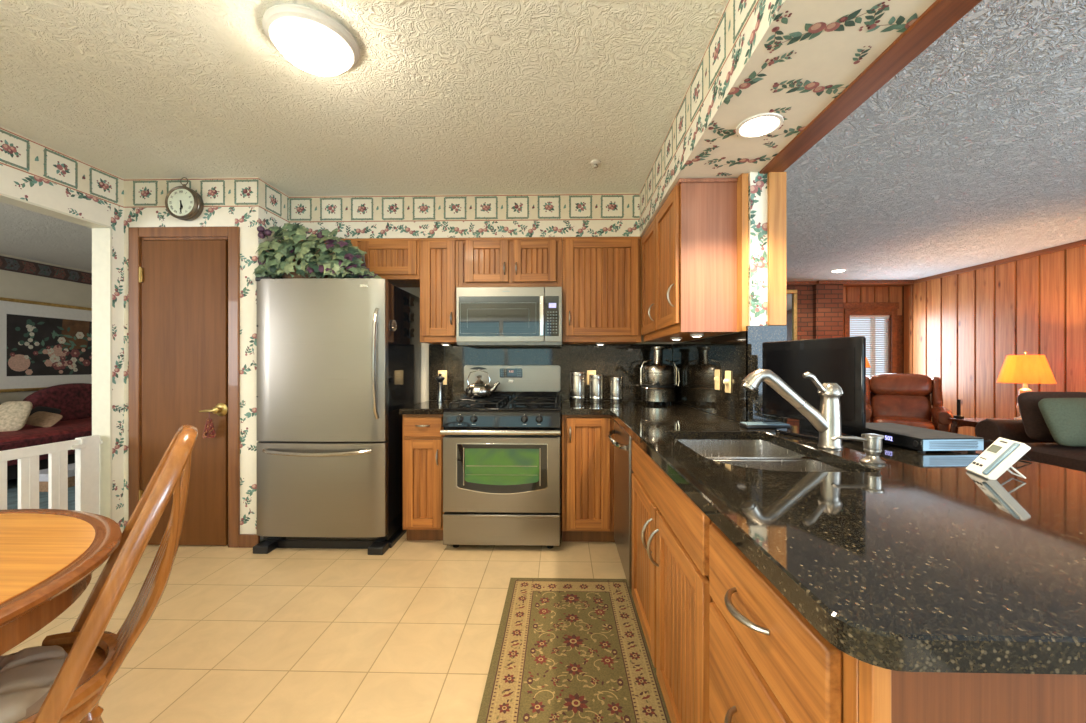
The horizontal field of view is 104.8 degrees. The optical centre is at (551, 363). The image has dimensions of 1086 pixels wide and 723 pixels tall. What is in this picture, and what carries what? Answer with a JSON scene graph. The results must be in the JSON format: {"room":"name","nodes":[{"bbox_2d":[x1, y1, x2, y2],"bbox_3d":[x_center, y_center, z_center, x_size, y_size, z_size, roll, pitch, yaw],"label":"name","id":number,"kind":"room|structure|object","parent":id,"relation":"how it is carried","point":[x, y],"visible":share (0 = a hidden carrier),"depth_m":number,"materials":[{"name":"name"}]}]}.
{"room":"kitchen","nodes":[
{"label":"kitchen","id":0,"kind":"room"},
{"bbox_2d":[0,254,91,403],"bbox_3d":[-6.240,-0.013,3.142,0.100,2.440,7.200,0,0,1],"label":"wall","id":1,"kind":"structure","parent":0,"point":[14,285],"depth_m":5.01,"materials":[{"name":"white paint"}]},
{"bbox_2d":[0,297,91,392],"bbox_3d":[-6.124,-0.213,5.260,0.034,1.060,1.520,0,0,1],"label":"framed picture","id":2,"kind":"object","parent":1,"relation":"attached to","point":[43,345],"visible":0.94,"depth_m":5.04,"materials":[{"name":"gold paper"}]},
{"bbox_2d":[7,314,91,375],"bbox_3d":[-6.127,-0.213,5.260,0.003,0.704,1.100,0,0,1],"label":"print","id":3,"kind":"object","parent":2,"relation":"attached to","point":[37,344],"depth_m":5.09,"materials":[{"name":"black paper"}]},
{"bbox_2d":[0,256,91,284],"bbox_3d":[-6.186,-1.131,3.041,0.013,0.153,6.800,0,0,1],"label":"trim","id":4,"kind":"structure","parent":1,"relation":"attached to","point":[6,263],"depth_m":5.05,"materials":[{"name":"black paper"}]},
{"bbox_2d":[0,126,123,531],"bbox_3d":[-2.959,-0.013,0.175,0.115,2.440,5.415,0,0,1],"label":"wall","id":5,"kind":"structure","parent":0,"point":[32,171],"depth_m":2.57,"materials":[{"name":"paper"}]},
{"bbox_2d":[0,435,102,514],"bbox_3d":[-2.915,0.811,2.057,0.051,0.712,1.272,0,0,1],"label":"baby gate","id":6,"kind":"object","parent":5,"relation":"attached to","point":[86,448],"visible":0.67,"depth_m":2.45,"materials":[{"name":"white paint"}]},
{"bbox_2d":[0,193,111,518],"bbox_3d":[-2.921,0.160,2.007,0.122,2.095,1.404,0,0,1],"label":"trim","id":7,"kind":"structure","parent":5,"relation":"attached to","point":[101,233],"depth_m":2.70,"materials":[{"name":"paint"}]},
{"bbox_2d":[124,177,288,541],"bbox_3d":[-2.382,-0.013,3.092,0.912,2.440,0.647,0,0,1],"label":"wall","id":8,"kind":"structure","parent":0,"point":[247,203],"depth_m":2.76,"materials":[{"name":"paper"}]},
{"bbox_2d":[139,240,227,545],"bbox_3d":[-2.429,0.190,2.749,0.593,2.018,0.104,0,0,1],"label":"door","id":9,"kind":"structure","parent":8,"relation":"in","point":[185,282],"depth_m":2.76,"materials":[{"name":"brown wood"}]},
{"bbox_2d":[202,412,215,437],"bbox_3d":[-2.215,0.390,2.704,0.080,0.176,0.057,0,0,-4],"label":"tassel","id":10,"kind":"object","parent":9,"relation":"hanging from","point":[208,422],"visible":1,"depth_m":2.69,"materials":[{"name":"red fabric"}]},
{"bbox_2d":[128,226,239,547],"bbox_3d":[-2.427,0.151,2.805,0.740,2.112,0.102,0,0,1],"label":"trim","id":11,"kind":"structure","parent":8,"relation":"attached to","point":[136,235],"depth_m":2.76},
{"bbox_2d":[165,177,203,220],"bbox_3d":[-2.401,-1.081,2.736,0.216,0.281,0.068,0,0,1],"label":"wall clock","id":12,"kind":"object","parent":8,"relation":"attached to","point":[182,202],"visible":1,"depth_m":2.71,"materials":[{"name":"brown metal"}]},
{"bbox_2d":[239,534,259,547],"bbox_3d":[-1.990,1.165,2.752,0.134,0.085,0.017,0,0,1],"label":"baseboard","id":13,"kind":"structure","parent":8,"relation":"attached to","point":[245,540],"depth_m":2.74,"materials":[{"name":"brown wood"}]},
{"bbox_2d":[1,478,625,722],"bbox_3d":[-2.419,1.257,2.055,7.770,0.100,9.200,0,0,1],"label":"floor","id":14,"kind":"structure","parent":0,"point":[407,633],"depth_m":1.90,"materials":[{"name":"tile"}]},
{"bbox_2d":[0,418,91,479],"bbox_3d":[-5.607,0.947,4.816,1.010,0.520,2.294,0,0,1],"label":"daybed","id":15,"kind":"object","parent":14,"relation":"on","point":[29,435],"visible":0.32,"depth_m":4.27,"materials":[{"name":"red fabric"}]},
{"bbox_2d":[0,401,32,431],"bbox_3d":[-5.603,0.542,4.338,0.260,0.303,0.187,0,0,-18],"label":"pillow","id":16,"kind":"object","parent":15,"relation":"on","point":[14,415],"visible":1,"depth_m":4.32,"materials":[{"name":"beige fabric"}]},
{"bbox_2d":[26,411,62,426],"bbox_3d":[-5.577,0.607,4.588,0.264,0.165,0.155,0,0,-13],"label":"pillow","id":17,"kind":"object","parent":15,"relation":"on","point":[40,418],"visible":0.96,"depth_m":4.58,"materials":[{"name":"beige fabric"}]},
{"bbox_2d":[29,406,60,415],"bbox_3d":[-5.676,0.572,4.660,0.268,0.193,0.154,0,0,-13],"label":"pillow","id":18,"kind":"object","parent":15,"relation":"on","point":[39,408],"visible":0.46,"depth_m":4.69,"materials":[{"name":"black fabric"}]},
{"bbox_2d":[23,383,91,424],"bbox_3d":[-5.992,0.477,5.257,0.140,0.470,1.040,0,0,1],"label":"cushion","id":19,"kind":"object","parent":15,"relation":"on","point":[74,400],"visible":0.43,"depth_m":5.13,"materials":[{"name":"red fabric"}]},
{"bbox_2d":[39,463,74,491],"bbox_3d":[-4.857,1.122,4.161,0.290,0.170,0.450,0,0,1],"label":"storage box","id":20,"kind":"object","parent":14,"relation":"on","point":[43,474],"visible":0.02,"depth_m":4.03,"materials":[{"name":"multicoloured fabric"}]},
{"bbox_2d":[0,509,121,655],"bbox_3d":[-1.620,0.830,0.709,1.244,0.747,1.244,0,0,1],"label":"dining table","id":21,"kind":"object","parent":14,"relation":"on","point":[49,558],"visible":1,"depth_m":0.98,"materials":[{"name":"brown wood"}]},
{"bbox_2d":[17,425,197,722],"bbox_3d":[-1.207,0.688,0.965,0.597,1.038,0.450,0,0,-41],"label":"dining chair","id":22,"kind":"object","parent":14,"relation":"on","point":[95,655],"visible":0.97,"depth_m":1.00,"materials":[{"name":"brown wood"}]},
{"bbox_2d":[0,645,67,722],"bbox_3d":[-1.285,0.731,0.896,0.324,0.046,0.356,0,0,-41],"label":"seat cushion","id":23,"kind":"object","parent":22,"relation":"on","point":[27,675],"visible":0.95,"depth_m":0.95,"materials":[{"name":"beige fabric"}]},
{"bbox_2d":[253,277,420,554],"bbox_3d":[-1.468,0.325,2.980,0.850,1.765,0.781,0,0,1],"label":"refrigerator","id":24,"kind":"object","parent":14,"relation":"on","point":[334,377],"visible":0.96,"depth_m":2.66,"materials":[{"name":"metal"}]},
{"bbox_2d":[282,266,331,278],"bbox_3d":[-1.675,-0.585,2.869,0.330,0.105,0.330,0,0,1],"label":"basket","id":25,"kind":"object","parent":24,"relation":"on","point":[299,271],"depth_m":2.72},
{"bbox_2d":[253,222,382,278],"bbox_3d":[-1.573,-0.733,2.834,0.761,0.400,0.408,0,0,1],"label":"leafy plant","id":26,"kind":"object","parent":24,"relation":"on","point":[337,258],"visible":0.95,"depth_m":2.71,"materials":[{"name":"green plant"}]},
{"bbox_2d":[391,320,396,330],"bbox_3d":[-1.054,-0.258,2.800,0.016,0.076,0.076,0,0,1],"label":"round magnet","id":27,"kind":"object","parent":24,"relation":"attached to","point":[393,322],"visible":1,"depth_m":2.79,"materials":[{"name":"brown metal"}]},
{"bbox_2d":[409,313,413,321],"bbox_3d":[-1.042,-0.344,3.094,0.026,0.073,0.085,0,0,1],"label":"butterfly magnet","id":28,"kind":"object","parent":24,"relation":"attached to","point":[411,315],"visible":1,"depth_m":3.11,"materials":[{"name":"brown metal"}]},
{"bbox_2d":[409,298,413,306],"bbox_3d":[-1.042,-0.459,3.094,0.026,0.073,0.085,0,0,1],"label":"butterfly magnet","id":29,"kind":"object","parent":24,"relation":"attached to","point":[411,300],"visible":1,"depth_m":3.11,"materials":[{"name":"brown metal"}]},
{"bbox_2d":[409,329,413,337],"bbox_3d":[-1.042,-0.229,3.094,0.026,0.073,0.085,0,0,1],"label":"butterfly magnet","id":30,"kind":"object","parent":24,"relation":"attached to","point":[411,331],"visible":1,"depth_m":3.11,"materials":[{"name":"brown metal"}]},
{"bbox_2d":[403,414,443,539],"bbox_3d":[-0.846,0.769,3.040,0.286,0.875,0.617,0,0,1],"label":"base cabinet","id":31,"kind":"object","parent":14,"relation":"on","point":[423,512],"visible":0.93,"depth_m":2.77,"materials":[{"name":"brown wood"}]},
{"bbox_2d":[399,401,460,414],"bbox_3d":[-0.845,0.312,3.049,0.296,0.038,0.613,0,0,1],"label":"countertop","id":32,"kind":"structure","parent":31,"relation":"on","point":[427,407],"depth_m":2.75,"materials":[{"name":"stone"}]},
{"bbox_2d":[435,373,444,401],"bbox_3d":[-0.855,0.182,3.210,0.070,0.221,0.070,0,0,1],"label":"pepper mill","id":33,"kind":"object","parent":32,"relation":"on","point":[439,378],"visible":0.99,"depth_m":3.19,"materials":[{"name":"metal"}]},
{"bbox_2d":[440,365,560,548],"bbox_3d":[-0.314,0.608,2.982,0.764,1.198,0.723,0,0,1],"label":"gas range","id":34,"kind":"object","parent":14,"relation":"on","point":[501,451],"visible":0.98,"depth_m":2.67,"materials":[{"name":"metal"}]},
{"bbox_2d":[465,369,499,397],"bbox_3d":[-0.524,0.143,3.104,0.229,0.208,0.204,0,0,-30],"label":"kettle","id":35,"kind":"object","parent":34,"relation":"on","point":[479,389],"visible":1,"depth_m":3.04,"materials":[{"name":"metal"}]},
{"bbox_2d":[443,401,560,410],"bbox_3d":[-0.314,0.294,2.994,0.764,0.014,0.585,0,0,1],"label":"cooktop","id":36,"kind":"object","parent":34,"relation":"in","point":[502,406],"depth_m":2.76,"materials":[{"name":"black metal"}]},
{"bbox_2d":[477,578,670,722],"bbox_3d":[0.086,1.202,1.442,0.670,0.010,1.788,0,0,1],"label":"rug","id":37,"kind":"object","parent":14,"relation":"on","point":[567,650],"visible":1,"depth_m":1.69,"materials":[{"name":"green fabric"}]},
{"bbox_2d":[562,415,614,541],"bbox_3d":[0.277,0.769,3.015,0.405,0.875,0.615,0,0,1],"label":"base cabinet","id":38,"kind":"object","parent":14,"relation":"on","point":[587,452],"visible":0.91,"depth_m":2.75,"materials":[{"name":"brown wood"}]},
{"bbox_2d":[607,420,633,588],"bbox_3d":[0.612,0.773,2.315,0.596,0.868,0.600,0,0,1],"label":"dishwasher","id":39,"kind":"object","parent":14,"relation":"on","point":[622,441],"visible":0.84,"depth_m":2.21,"materials":[{"name":"metal"}]},
{"bbox_2d":[632,439,714,722],"bbox_3d":[0.610,0.769,1.485,0.563,0.875,1.033,0,0,1],"label":"base cabinet","id":40,"kind":"object","parent":14,"relation":"on","point":[671,596],"visible":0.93,"depth_m":1.28,"materials":[{"name":"brown wood"}]},
{"bbox_2d":[709,524,858,722],"bbox_3d":[0.592,0.769,0.732,0.563,0.875,0.466,0,0,1],"label":"base cabinet","id":41,"kind":"object","parent":14,"relation":"on","point":[768,663],"visible":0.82,"depth_m":0.69,"materials":[{"name":"brown wood"}]},
{"bbox_2d":[561,401,1085,674],"bbox_3d":[0.757,0.312,1.880,1.421,0.038,2.877,0,0,1],"label":"countertop","id":42,"kind":"structure","parent":41,"relation":"on","point":[916,561],"depth_m":0.69,"materials":[{"name":"stone"}]},
{"bbox_2d":[570,372,586,402],"bbox_3d":[0.204,0.177,3.211,0.131,0.232,0.131,0,0,1],"label":"canister","id":43,"kind":"object","parent":42,"relation":"on","point":[577,379],"visible":1,"depth_m":3.15,"materials":[{"name":"metal"}]},
{"bbox_2d":[589,375,603,402],"bbox_3d":[0.342,0.187,3.158,0.114,0.212,0.114,0,0,1],"label":"canister","id":44,"kind":"object","parent":42,"relation":"on","point":[596,382],"visible":1,"depth_m":3.11,"materials":[{"name":"metal"}]},
{"bbox_2d":[610,377,622,403],"bbox_3d":[0.483,0.195,3.110,0.098,0.196,0.098,0,0,1],"label":"canister","id":45,"kind":"object","parent":42,"relation":"on","point":[616,383],"visible":1,"depth_m":3.07,"materials":[{"name":"metal"}]},
{"bbox_2d":[640,346,679,404],"bbox_3d":[0.788,0.082,3.093,0.244,0.422,0.244,0,0,-42],"label":"juicer","id":46,"kind":"object","parent":42,"relation":"on","point":[658,381],"visible":1,"depth_m":3.00,"materials":[{"name":"metal"}]},
{"bbox_2d":[642,364,674,384],"bbox_3d":[0.788,0.073,3.093,0.242,0.152,0.242,0,0,1],"label":"bowl","id":47,"kind":"object","parent":46,"relation":"on","point":[652,374],"depth_m":2.99,"materials":[{"name":"metal"}]},
{"bbox_2d":[677,439,846,471],"bbox_3d":[0.699,0.423,1.484,0.450,0.182,0.710,0,0,1],"label":"sink","id":48,"kind":"object","parent":42,"relation":"in","point":[756,454],"visible":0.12,"depth_m":1.68,"materials":[{"name":"metal"}]},
{"bbox_2d":[740,422,790,428],"bbox_3d":[0.981,0.282,1.926,0.195,0.020,0.085,0,0,1],"label":"tablet","id":49,"kind":"object","parent":42,"relation":"on","point":[749,425],"visible":0.96,"depth_m":1.89,"materials":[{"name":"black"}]},
{"bbox_2d":[741,369,842,449],"bbox_3d":[0.846,0.155,1.472,0.341,0.276,0.078,0,0,1],"label":"faucet","id":50,"kind":"object","parent":42,"relation":"on","point":[827,421],"visible":1,"depth_m":1.45,"materials":[{"name":"silver metal"}]},
{"bbox_2d":[762,336,865,440],"bbox_3d":[1.062,0.097,1.700,0.160,0.392,0.451,0,0,-18],"label":"television","id":51,"kind":"object","parent":42,"relation":"on","point":[841,361],"visible":0.62,"depth_m":1.65,"materials":[{"name":"black plastic"}]},
{"bbox_2d":[831,434,885,464],"bbox_3d":[0.912,0.251,1.242,0.146,0.085,0.062,0,0,1],"label":"soap dispenser","id":52,"kind":"object","parent":42,"relation":"on","point":[872,443],"visible":1,"depth_m":1.23,"materials":[{"name":"silver metal"}]},
{"bbox_2d":[841,423,983,451],"bbox_3d":[1.315,0.269,1.558,0.218,0.048,0.365,0,0,-3],"label":"cable box","id":53,"kind":"object","parent":42,"relation":"on","point":[916,438],"visible":0.97,"depth_m":1.43,"materials":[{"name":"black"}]},
{"bbox_2d":[966,437,1030,479],"bbox_3d":[1.162,0.248,1.092,0.087,0.103,0.096,0,0,21],"label":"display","id":54,"kind":"object","parent":42,"relation":"on","point":[997,459],"visible":0.96,"depth_m":1.06,"materials":[{"name":"white plastic"}]},
{"bbox_2d":[982,440,1031,461],"bbox_3d":[1.434,0.270,1.348,0.030,0.046,0.204,0,0,1],"label":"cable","id":55,"kind":"object","parent":42,"relation":"on","point":[985,440],"visible":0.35,"depth_m":1.27,"materials":[{"name":"plastic"}]},
{"bbox_2d":[805,456,1085,722],"bbox_3d":[0.864,0.769,1.169,0.960,0.875,1.403,0,0,1],"label":"peninsula panel","id":56,"kind":"object","parent":14,"relation":"on","point":[885,695],"visible":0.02,"depth_m":0.48,"materials":[{"name":"brown wood"}]},
{"bbox_2d":[0,0,727,271],"bbox_3d":[-2.841,-1.283,2.065,6.925,0.100,9.200,0,0,1],"label":"ceiling","id":57,"kind":"structure","parent":0,"point":[440,97],"depth_m":1.92,"materials":[{"name":"white paint"}]},
{"bbox_2d":[262,4,359,75],"bbox_3d":[-0.900,-1.188,1.581,0.320,0.090,0.320,0,0,1],"label":"ceiling lamp","id":58,"kind":"object","parent":57,"relation":"attached to","point":[309,38],"visible":1,"depth_m":1.51,"materials":[{"name":"white glass"}]},
{"bbox_2d":[590,160,600,167],"bbox_3d":[0.270,-1.217,2.554,0.064,0.032,0.064,0,0,1],"label":"sprinkler head","id":59,"kind":"object","parent":57,"relation":"attached to","point":[595,163],"visible":1,"depth_m":2.54},
{"bbox_2d":[398,287,673,513],"bbox_3d":[-0.394,-0.013,3.420,3.052,2.440,0.100,0,0,1],"label":"wall","id":60,"kind":"structure","parent":0,"point":[415,291],"depth_m":3.38,"materials":[{"name":"paint"}]},
{"bbox_2d":[293,238,419,286],"bbox_3d":[-1.439,-0.768,3.196,0.958,0.298,0.380,0,0,1],"label":"upper cabinet","id":61,"kind":"object","parent":60,"relation":"attached to","point":[396,260],"visible":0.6,"depth_m":3.04,"materials":[{"name":"brown wood"}]},
{"bbox_2d":[419,238,458,343],"bbox_3d":[-0.817,-0.538,3.182,0.282,0.758,0.380,0,0,1],"label":"upper cabinet","id":62,"kind":"object","parent":60,"relation":"attached to","point":[439,257],"visible":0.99,"depth_m":3.04,"materials":[{"name":"brown wood"}]},
{"bbox_2d":[458,237,561,286],"bbox_3d":[-0.297,-0.733,3.170,0.754,0.368,0.380,0,0,1],"label":"upper cabinet","id":63,"kind":"object","parent":60,"relation":"attached to","point":[505,261],"visible":0.97,"depth_m":3.02,"materials":[{"name":"brown wood"}]},
{"bbox_2d":[456,287,561,346],"bbox_3d":[-0.298,-0.341,3.134,0.754,0.412,0.406,0,0,1],"label":"microwave","id":64,"kind":"object","parent":63,"relation":"attached to","point":[485,316],"visible":1,"depth_m":2.96,"materials":[{"name":"grey metal"}]},
{"bbox_2d":[429,344,671,400],"bbox_3d":[-0.015,0.068,3.349,1.942,0.450,0.021,0,0,1],"label":"backsplash","id":65,"kind":"structure","parent":60,"relation":"attached to","point":[625,361],"depth_m":3.34,"materials":[{"name":"stone"}]},
{"bbox_2d":[438,370,446,384],"bbox_3d":[-0.874,0.109,3.352,0.072,0.116,0.009,0,0,1],"label":"wall plate","id":66,"kind":"object","parent":65,"relation":"attached to","point":[443,372],"visible":0.48,"depth_m":3.35,"materials":[{"name":"beige plastic"}]},
{"bbox_2d":[587,370,595,384],"bbox_3d":[0.319,0.109,3.325,0.072,0.116,0.009,0,0,1],"label":"wall plate","id":67,"kind":"object","parent":65,"relation":"attached to","point":[589,372],"visible":0.38,"depth_m":3.32,"materials":[{"name":"beige plastic"}]},
{"bbox_2d":[562,237,640,343],"bbox_3d":[0.366,-0.538,3.155,0.568,0.758,0.380,0,0,1],"label":"upper cabinet","id":68,"kind":"object","parent":60,"relation":"attached to","point":[601,276],"visible":0.99,"depth_m":3.01,"materials":[{"name":"brown wood"}]},
{"bbox_2d":[289,0,935,238],"bbox_3d":[-0.516,-1.075,0.392,2.945,0.316,5.960,0,0,1],"label":"soffit","id":69,"kind":"structure","parent":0,"point":[791,59],"depth_m":1.72,"materials":[{"name":"paper"}]},
{"bbox_2d":[736,113,783,137],"bbox_3d":[0.801,-0.908,1.612,0.167,0.021,0.167,0,0,1],"label":"recessed light","id":70,"kind":"object","parent":69,"relation":"in","point":[760,125],"visible":1,"depth_m":1.59,"materials":[{"name":"white glass"}]},
{"bbox_2d":[674,172,767,422],"bbox_3d":[1.040,0.144,2.666,0.152,2.126,1.342,0,0,1],"label":"wall","id":71,"kind":"structure","parent":0,"point":[757,182],"depth_m":2.00,"materials":[{"name":"paper"}]},
{"bbox_2d":[641,173,747,341],"bbox_3d":[0.776,-0.538,2.509,0.365,0.758,0.992,0,0,1],"label":"upper cabinet","id":72,"kind":"object","parent":71,"relation":"attached to","point":[694,250],"visible":1,"depth_m":2.07,"materials":[{"name":"brown wood"}]},
{"bbox_2d":[670,337,681,339],"bbox_3d":[0.747,-0.151,2.504,0.068,0.016,0.068,0,0,1],"label":"puck light","id":73,"kind":"object","parent":72,"relation":"attached to","point":[671,338],"visible":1,"depth_m":2.48,"materials":[{"name":"white plastic"}]},
{"bbox_2d":[690,334,703,336],"bbox_3d":[0.770,-0.151,2.213,0.068,0.016,0.068,0,0,1],"label":"puck light","id":74,"kind":"object","parent":72,"relation":"attached to","point":[691,335],"visible":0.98,"depth_m":2.19,"materials":[{"name":"white plastic"}]},
{"bbox_2d":[673,326,786,423],"bbox_3d":[1.035,0.056,2.644,0.182,0.474,1.337,0,0,1],"label":"backsplash","id":75,"kind":"structure","parent":71,"relation":"attached to","point":[740,353],"depth_m":2.25,"materials":[{"name":"stone"}]},
{"bbox_2d":[714,369,719,389],"bbox_3d":[0.927,0.089,2.355,0.020,0.116,0.072,0,0,1],"label":"wall plate","id":76,"kind":"object","parent":75,"relation":"attached to","point":[717,372],"visible":1,"depth_m":2.34,"materials":[{"name":"beige plastic"}]},
{"bbox_2d":[723,371,730,392],"bbox_3d":[0.921,0.094,2.205,0.025,0.116,0.072,0,0,1],"label":"wall plate","id":77,"kind":"object","parent":75,"relation":"attached to","point":[727,381],"visible":1,"depth_m":2.19,"materials":[{"name":"beige plastic"}]},
{"bbox_2d":[767,172,786,325],"bbox_3d":[1.072,-0.547,1.987,0.083,0.728,0.018,0,0,1],"label":"trim","id":78,"kind":"structure","parent":71,"relation":"attached to","point":[776,181],"depth_m":1.98,"materials":[{"name":"brown wood"}]},
{"bbox_2d":[759,0,981,173],"bbox_3d":[1.010,-1.071,0.357,0.107,0.324,5.960,0,0,1],"label":"trim","id":79,"kind":"structure","parent":71,"relation":"attached to","point":[941,15],"depth_m":1.30,"materials":[{"name":"brown wood"}]},
{"bbox_2d":[787,284,842,425],"bbox_3d":[3.329,0.012,6.326,1.970,2.390,0.240,0,0,1],"label":"wall","id":80,"kind":"structure","parent":0,"point":[819,306],"depth_m":6.19,"materials":[{"name":"brick"}]},
{"bbox_2d":[785,290,796,340],"bbox_3d":[3.158,-0.693,6.269,1.030,0.840,0.038,0,0,1],"label":"framed mirror","id":81,"kind":"object","parent":80,"relation":"attached to","point":[791,325],"visible":0.26,"depth_m":6.26,"materials":[{"name":"gold metal"}]},
{"bbox_2d":[787,280,914,286],"bbox_3d":[3.279,-1.206,6.297,4.130,0.047,0.260,0,0,1],"label":"trim","id":82,"kind":"structure","parent":80,"relation":"attached to","point":[846,283],"depth_m":6.15,"materials":[{"name":"brown wood"}]},
{"bbox_2d":[843,286,902,373],"bbox_3d":[3.296,-0.013,6.487,4.185,2.440,0.120,0,0,1],"label":"wall","id":83,"kind":"structure","parent":0,"point":[850,294],"depth_m":6.40,"materials":[{"name":"brown wood"}]},
{"bbox_2d":[843,302,898,377],"bbox_3d":[4.867,-0.136,6.419,0.840,1.605,0.135,0,0,1],"label":"window","id":84,"kind":"structure","parent":83,"relation":"in","point":[872,311],"depth_m":6.38,"materials":[{"name":"brown wood"}]},
{"bbox_2d":[850,315,888,376],"bbox_3d":[4.867,-0.091,6.420,0.610,1.308,0.033,0,0,1],"label":"blind","id":85,"kind":"object","parent":84,"relation":"attached to","point":[872,318],"depth_m":6.42,"materials":[{"name":"white paint"}]},
{"bbox_2d":[784,0,1085,280],"bbox_3d":[3.222,-1.283,1.927,4.245,0.100,9.200,0,0,1],"label":"ceiling","id":86,"kind":"structure","parent":0,"point":[973,153],"depth_m":2.53,"materials":[{"name":"white paint"}]},
{"bbox_2d":[830,269,846,272],"bbox_3d":[3.786,-1.222,5.516,0.184,0.021,0.184,0,0,1],"label":"recessed light","id":87,"kind":"object","parent":86,"relation":"in","point":[836,270],"visible":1,"depth_m":5.48,"materials":[{"name":"white paint"}]},
{"bbox_2d":[903,245,1085,436],"bbox_3d":[5.324,-0.013,1.880,0.120,2.440,9.200,0,0,1],"label":"wall","id":88,"kind":"structure","parent":0,"point":[949,321],"depth_m":5.04,"materials":[{"name":"brown wood"}]},
{"bbox_2d":[914,239,1085,282],"bbox_3d":[5.239,-1.206,1.702,0.047,0.047,8.840,0,0,1],"label":"trim","id":89,"kind":"structure","parent":88,"relation":"attached to","point":[1082,242],"depth_m":4.83,"materials":[{"name":"brown wood"}]},
{"bbox_3d":[3.222,1.258,1.927,4.245,0.098,9.200,0,0,1],"label":"floor","id":90,"kind":"structure","parent":0,"visible":0},
{"bbox_2d":[866,373,952,431],"bbox_3d":[4.258,0.664,5.091,0.857,1.086,0.897,0,0,37],"label":"recliner","id":91,"kind":"object","parent":90,"relation":"on","point":[904,399],"visible":0.69,"depth_m":5.13,"materials":[{"name":"leather"}]},
{"bbox_2d":[870,373,932,396],"bbox_3d":[4.431,0.278,5.319,0.619,0.314,0.274,0,0,37],"label":"pillow","id":92,"kind":"object","parent":91,"relation":"on","point":[887,384],"depth_m":5.22,"materials":[{"name":"leather"}]},
{"bbox_2d":[948,418,1013,433],"bbox_3d":[4.652,0.887,4.226,0.858,0.624,0.465,0,0,1],"label":"end table","id":93,"kind":"object","parent":90,"relation":"on","point":[972,422],"visible":0.15,"depth_m":4.37,"materials":[{"name":"brown wood"}]},
{"bbox_2d":[953,399,963,418],"bbox_3d":[4.291,0.474,4.404,0.060,0.200,0.060,0,0,1],"label":"cordless phone","id":94,"kind":"object","parent":93,"relation":"on","point":[958,416],"visible":1,"depth_m":4.39,"materials":[{"name":"black plastic"}]},
{"bbox_2d":[986,418,1011,419],"bbox_3d":[4.436,0.560,4.141,0.182,0.028,0.120,0,0,-16],"label":"book","id":95,"kind":"object","parent":93,"relation":"on","point":[990,418],"visible":0.37,"depth_m":4.12,"materials":[{"name":"paper"}]},
{"bbox_2d":[997,351,1056,419],"bbox_3d":[4.797,0.220,4.232,0.407,0.708,0.407,0,0,1],"label":"table lamp","id":96,"kind":"object","parent":93,"relation":"on","point":[1025,369],"visible":0.73,"depth_m":4.13,"materials":[{"name":"fabric"}]},
{"bbox_2d":[975,420,1085,471],"bbox_3d":[4.488,0.755,2.949,1.080,0.905,2.000,0,0,1],"label":"sofa","id":97,"kind":"object","parent":90,"relation":"on","point":[1046,452],"visible":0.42,"depth_m":3.50,"materials":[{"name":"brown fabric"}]},
{"bbox_2d":[1017,392,1085,440],"bbox_3d":[4.332,0.442,3.553,0.620,0.408,0.194,0,0,3],"label":"throw pillow","id":98,"kind":"object","parent":97,"relation":"on","point":[1035,426],"visible":0.48,"depth_m":3.54,"materials":[{"name":"brown fabric"}]},
{"bbox_2d":[1021,443,1085,471],"bbox_3d":[4.396,0.787,3.321,0.880,0.230,0.730,0,0,1],"label":"seat cushion","id":99,"kind":"object","parent":97,"relation":"on","point":[1055,454],"depth_m":3.31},
{"bbox_2d":[1038,398,1085,446],"bbox_3d":[4.277,0.462,3.354,0.620,0.375,0.217,0,0,-2],"label":"throw pillow","id":100,"kind":"object","parent":97,"relation":"on","point":[1065,418],"visible":1,"depth_m":3.30,"materials":[{"name":"green fabric"}]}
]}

